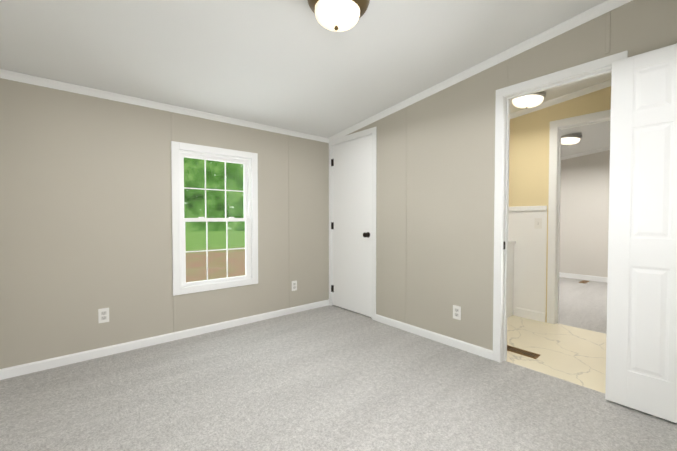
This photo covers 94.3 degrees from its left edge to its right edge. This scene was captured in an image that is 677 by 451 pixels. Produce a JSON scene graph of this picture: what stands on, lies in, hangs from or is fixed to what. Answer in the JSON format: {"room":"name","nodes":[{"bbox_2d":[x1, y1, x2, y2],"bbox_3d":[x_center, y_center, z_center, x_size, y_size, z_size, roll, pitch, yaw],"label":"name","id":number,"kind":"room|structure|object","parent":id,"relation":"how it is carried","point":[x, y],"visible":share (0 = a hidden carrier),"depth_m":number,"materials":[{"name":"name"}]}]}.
{"room":"empty bedroom","nodes":[
{"label":"empty bedroom","id":0,"kind":"room"},
{"bbox_2d":[0,78,328,368],"bbox_3d":[0.513,-0.060,4.627,7.600,2.140,0.100,-1,2,-40],"label":"wall","id":1,"kind":"structure","parent":0,"point":[85,209],"depth_m":2.57,"materials":[{"name":"beige paint"}]},
{"bbox_2d":[98,308,108,322],"bbox_3d":[-1.894,0.726,2.535,0.070,0.115,0.007,-1,2,-40],"label":"electrical outlet","id":2,"kind":"object","parent":1,"relation":"attached to","point":[103,315],"visible":1,"depth_m":2.53,"materials":[{"name":"white plastic"}]},
{"bbox_2d":[0,299,328,379],"bbox_3d":[-1.232,1.008,3.099,2.930,0.072,0.012,-1,2,-40],"label":"baseboard","id":3,"kind":"structure","parent":1,"relation":"attached to","point":[24,369],"depth_m":2.69,"materials":[{"name":"white wood"}]},
{"bbox_2d":[0,69,328,142],"bbox_3d":[-1.221,-1.051,3.039,2.930,0.048,0.048,-1,2,-40],"label":"crown molding","id":4,"kind":"structure","parent":1,"relation":"attached to","point":[36,80],"depth_m":2.65,"materials":[{"name":"white"}]},
{"bbox_2d":[171,112,173,139],"bbox_3d":[-1.500,-0.896,2.835,0.022,0.250,0.004,-1,2,-40],"label":"batten","id":5,"kind":"object","parent":1,"relation":"attached to","point":[172,125],"visible":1,"depth_m":2.83,"materials":[{"name":"beige paint"}]},
{"bbox_2d":[173,296,175,331],"bbox_3d":[-1.500,0.810,2.873,0.022,0.333,0.004,-1,2,-40],"label":"batten","id":6,"kind":"object","parent":1,"relation":"attached to","point":[174,313],"visible":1,"depth_m":2.87,"materials":[{"name":"beige paint"}]},
{"bbox_2d":[179,149,251,277],"bbox_3d":[-1.202,-0.056,3.128,0.715,1.306,0.031,-1,2,-40],"label":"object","id":7,"kind":"object","parent":1,"relation":"attached to","point":[251,198],"visible":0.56,"depth_m":3.34,"materials":[{"name":"white"}]},
{"bbox_2d":[171,141,257,295],"bbox_3d":[-1.219,-0.068,3.148,0.835,1.400,0.110,-1,2,-40],"label":"double-hung window","id":8,"kind":"structure","parent":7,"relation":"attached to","point":[245,162],"depth_m":3.09,"materials":[{"name":"white plastic"}]},
{"bbox_2d":[288,135,290,307],"bbox_3d":[-0.567,-0.040,3.644,0.022,1.998,0.004,-1,2,-40],"label":"batten","id":9,"kind":"object","parent":1,"relation":"attached to","point":[289,231],"visible":1,"depth_m":3.65,"materials":[{"name":"beige paint"}]},
{"bbox_2d":[292,281,296,290],"bbox_3d":[-0.520,0.711,3.699,0.070,0.115,0.007,-1,2,-40],"label":"electrical outlet","id":10,"kind":"object","parent":1,"relation":"attached to","point":[294,285],"visible":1,"depth_m":3.70,"materials":[{"name":"white plastic"}]},
{"bbox_2d":[0,0,610,156],"bbox_3d":[1.719,-1.343,3.097,7.800,0.566,4.050,-1,2,-40],"label":"ceiling","id":11,"kind":"structure","parent":0,"point":[294,65],"depth_m":2.13,"materials":[{"name":"white paint"}]},
{"bbox_2d":[308,0,369,31],"bbox_3d":[0.001,-1.161,1.680,0.340,0.212,0.340,-1,2,-40],"label":"light","id":12,"kind":"object","parent":11,"relation":"attached to","point":[338,15],"visible":1,"depth_m":1.63,"materials":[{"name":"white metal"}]},
{"bbox_2d":[511,91,545,108],"bbox_3d":[1.879,-1.235,3.112,0.300,0.151,0.300,-1,2,-40],"label":"light","id":13,"kind":"object","parent":11,"relation":"attached to","point":[531,100],"visible":0.79,"depth_m":3.03,"materials":[{"name":"white glass"}]},
{"bbox_2d":[561,134,581,145],"bbox_3d":[3.387,-1.249,4.612,0.300,0.151,0.300,-1,2,-40],"label":"light","id":14,"kind":"object","parent":11,"relation":"attached to","point":[569,139],"visible":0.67,"depth_m":4.51,"materials":[{"name":"white glass"}]},
{"bbox_2d":[0,305,676,450],"bbox_3d":[-0.042,1.106,1.660,3.085,0.060,3.950,-1,2,-40],"label":"floor","id":15,"kind":"structure","parent":0,"point":[330,378],"depth_m":1.92,"materials":[{"name":"grey carpet"}]},
{"bbox_2d":[348,0,676,350],"bbox_3d":[1.132,-0.222,2.624,0.100,2.552,3.750,-1,2,-40],"label":"wall","id":16,"kind":"structure","parent":0,"point":[450,196],"depth_m":2.70,"materials":[{"name":"beige paint"}]},
{"bbox_2d":[331,135,371,316],"bbox_3d":[0.133,0.007,3.724,0.101,2.021,0.718,-1,2,-40],"label":"closet door","id":17,"kind":"structure","parent":16,"relation":"in","point":[351,225],"depth_m":3.71,"materials":[{"name":"white paint"}]},
{"bbox_2d":[329,127,376,319],"bbox_3d":[0.178,0.002,3.755,0.102,2.055,0.750,-1,2,-40],"label":"door frame","id":18,"kind":"structure","parent":16,"relation":"attached to","point":[331,202],"depth_m":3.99,"materials":[{"name":"white wood"}]},
{"bbox_2d":[404,107,406,322],"bbox_3d":[0.662,-0.094,3.101,0.004,2.131,0.022,-1,2,-40],"label":"wall trim strip","id":19,"kind":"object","parent":16,"relation":"attached to","point":[405,214],"depth_m":3.10,"materials":[{"name":"beige paint"}]},
{"bbox_2d":[375,314,492,359],"bbox_3d":[0.810,1.011,2.945,0.012,0.072,1.249,-1,2,-40],"label":"baseboard","id":20,"kind":"structure","parent":16,"relation":"attached to","point":[466,346],"depth_m":2.83,"materials":[{"name":"white wood"}]},
{"bbox_2d":[453,305,460,319],"bbox_3d":[1.016,0.748,2.699,0.007,0.115,0.070,-1,2,-40],"label":"electrical outlet","id":21,"kind":"object","parent":16,"relation":"attached to","point":[456,312],"visible":1,"depth_m":2.69,"materials":[{"name":"white plastic"}]},
{"bbox_2d":[329,0,632,141],"bbox_3d":[1.075,-1.247,2.554,0.048,0.460,3.750,-1,2,-40],"label":"crown molding","id":22,"kind":"structure","parent":16,"relation":"attached to","point":[577,20],"depth_m":2.37,"materials":[{"name":"white"}]},
{"bbox_2d":[504,60,507,84],"bbox_3d":[1.263,-1.155,2.368,0.004,0.182,0.022,-1,2,-40],"label":"batten","id":23,"kind":"object","parent":16,"relation":"attached to","point":[506,73],"visible":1,"depth_m":2.36,"materials":[{"name":"beige paint"}]},
{"bbox_2d":[493,50,627,362],"bbox_3d":[1.496,0.013,2.191,0.113,2.101,0.754,-1,2,-40],"label":"door frame","id":24,"kind":"structure","parent":16,"relation":"attached to","point":[501,93],"depth_m":2.41,"materials":[{"name":"white wood"}]},
{"bbox_2d":[605,11,610,53],"bbox_3d":[1.645,-1.177,1.917,0.004,0.247,0.022,-1,2,-40],"label":"batten","id":25,"kind":"object","parent":16,"relation":"attached to","point":[607,37],"visible":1,"depth_m":1.92,"materials":[{"name":"beige paint"}]},
{"bbox_2d":[605,43,676,422],"bbox_3d":[1.810,0.049,1.648,0.101,2.030,0.610,-1,2,-40],"label":"bedroom door","id":26,"kind":"structure","parent":16,"relation":"in","point":[641,354],"depth_m":1.77,"materials":[{"name":"white paint"}]},
{"bbox_2d":[506,315,605,392],"bbox_3d":[1.649,1.074,3.091,1.345,0.060,3.950,-1,2,-40],"label":"floor","id":27,"kind":"structure","parent":0,"point":[575,355],"depth_m":2.65,"materials":[{"name":"tile"}]},
{"bbox_2d":[507,241,515,317],"bbox_3d":[1.598,0.601,3.797,0.372,0.855,0.868,-1,2,-40],"label":"base cabinet","id":28,"kind":"object","parent":27,"relation":"on","point":[510,276],"visible":0.02,"depth_m":3.54,"materials":[{"name":"white wood"}]},
{"bbox_2d":[507,345,539,358],"bbox_3d":[1.501,1.051,2.638,0.105,0.006,0.310,-1,2,-40],"label":"floor vent","id":29,"kind":"object","parent":27,"relation":"in","point":[523,352],"visible":0.75,"depth_m":2.60,"materials":[{"name":"brown metal"}]},
{"bbox_2d":[509,86,610,321],"bbox_3d":[2.162,-0.241,3.497,0.100,2.552,3.750,-1,2,-40],"label":"wall","id":30,"kind":"structure","parent":0,"point":[529,159],"depth_m":3.42,"materials":[{"name":"beige paint"}]},
{"bbox_2d":[508,210,546,319],"bbox_3d":[1.840,0.428,3.809,0.006,1.200,1.180,-1,2,-40],"label":"wainscoting","id":31,"kind":"structure","parent":30,"relation":"attached to","point":[529,278],"depth_m":3.48,"materials":[{"name":"white wood"}]},
{"bbox_2d":[515,307,544,321],"bbox_3d":[2.119,0.986,3.478,0.012,0.100,0.295,-1,2,-40],"label":"baseboard","id":32,"kind":"structure","parent":31,"relation":"attached to","point":[530,314],"depth_m":3.47,"materials":[{"name":"white wood"}]},
{"bbox_2d":[534,218,541,228],"bbox_3d":[2.162,-0.023,3.403,0.015,0.115,0.070,-1,2,-40],"label":"light switch","id":33,"kind":"object","parent":31,"relation":"attached to","point":[537,223],"visible":1,"depth_m":3.40,"materials":[{"name":"white plastic"}]},
{"bbox_2d":[509,206,546,210],"bbox_3d":[1.834,-0.197,3.790,0.022,0.050,1.180,-1,2,-40],"label":"trim","id":34,"kind":"structure","parent":30,"relation":"attached to","point":[523,208],"depth_m":3.47,"materials":[{"name":"white wood"}]},
{"bbox_2d":[510,79,610,118],"bbox_3d":[2.380,-1.306,3.101,0.048,0.367,2.900,-1,2,-40],"label":"crown molding","id":35,"kind":"structure","parent":30,"relation":"attached to","point":[587,90],"depth_m":3.19,"materials":[{"name":"white"}]},
{"bbox_2d":[547,109,610,323],"bbox_3d":[2.542,-0.022,3.044,0.113,2.133,0.852,-1,2,-40],"label":"door frame","id":36,"kind":"structure","parent":30,"relation":"attached to","point":[554,126],"depth_m":3.30,"materials":[{"name":"white wood"}]},
{"bbox_2d":[558,277,606,333],"bbox_3d":[3.409,1.041,4.582,3.270,0.060,3.950,-1,2,-40],"label":"floor","id":37,"kind":"structure","parent":0,"point":[582,305],"depth_m":4.07,"materials":[{"name":"grey carpet"}]},
{"bbox_2d":[559,150,609,276],"bbox_3d":[4.619,-0.288,5.577,0.100,2.552,3.750,-1,2,-40],"label":"wall","id":38,"kind":"structure","parent":0,"point":[584,208],"depth_m":5.68,"materials":[{"name":"beige paint"}]},
{"bbox_2d":[559,272,607,282],"bbox_3d":[4.576,0.944,5.568,0.012,0.090,3.750,-1,2,-40],"label":"baseboard","id":39,"kind":"structure","parent":38,"relation":"attached to","point":[585,277],"depth_m":5.70,"materials":[{"name":"white wood"}]},
{"bbox_2d":[561,147,609,159],"bbox_3d":[4.562,-1.312,5.507,0.048,0.460,3.750,-1,2,-40],"label":"crown molding","id":40,"kind":"structure","parent":38,"relation":"attached to","point":[586,153],"depth_m":5.64,"materials":[{"name":"white"}]},
{"label":"outside","id":41,"kind":"structure","parent":0,"visible":0},
{"bbox_2d":[184,157,244,231],"bbox_3d":[-21.158,-11.626,26.406,86.452,26.200,30.267,-1,2,-40],"label":"trees","id":42,"kind":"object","parent":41,"point":[235,207],"depth_m":45.71,"materials":[{"name":"green plant"}]},
{"bbox_2d":[185,231,244,281],"bbox_3d":[-23.099,1.236,30.530,65.000,0.100,69.900,-1,2,-40],"label":"lawn","id":43,"kind":"structure","parent":41,"point":[190,237],"depth_m":15.83,"materials":[{"name":"brown soil"}]}
]}

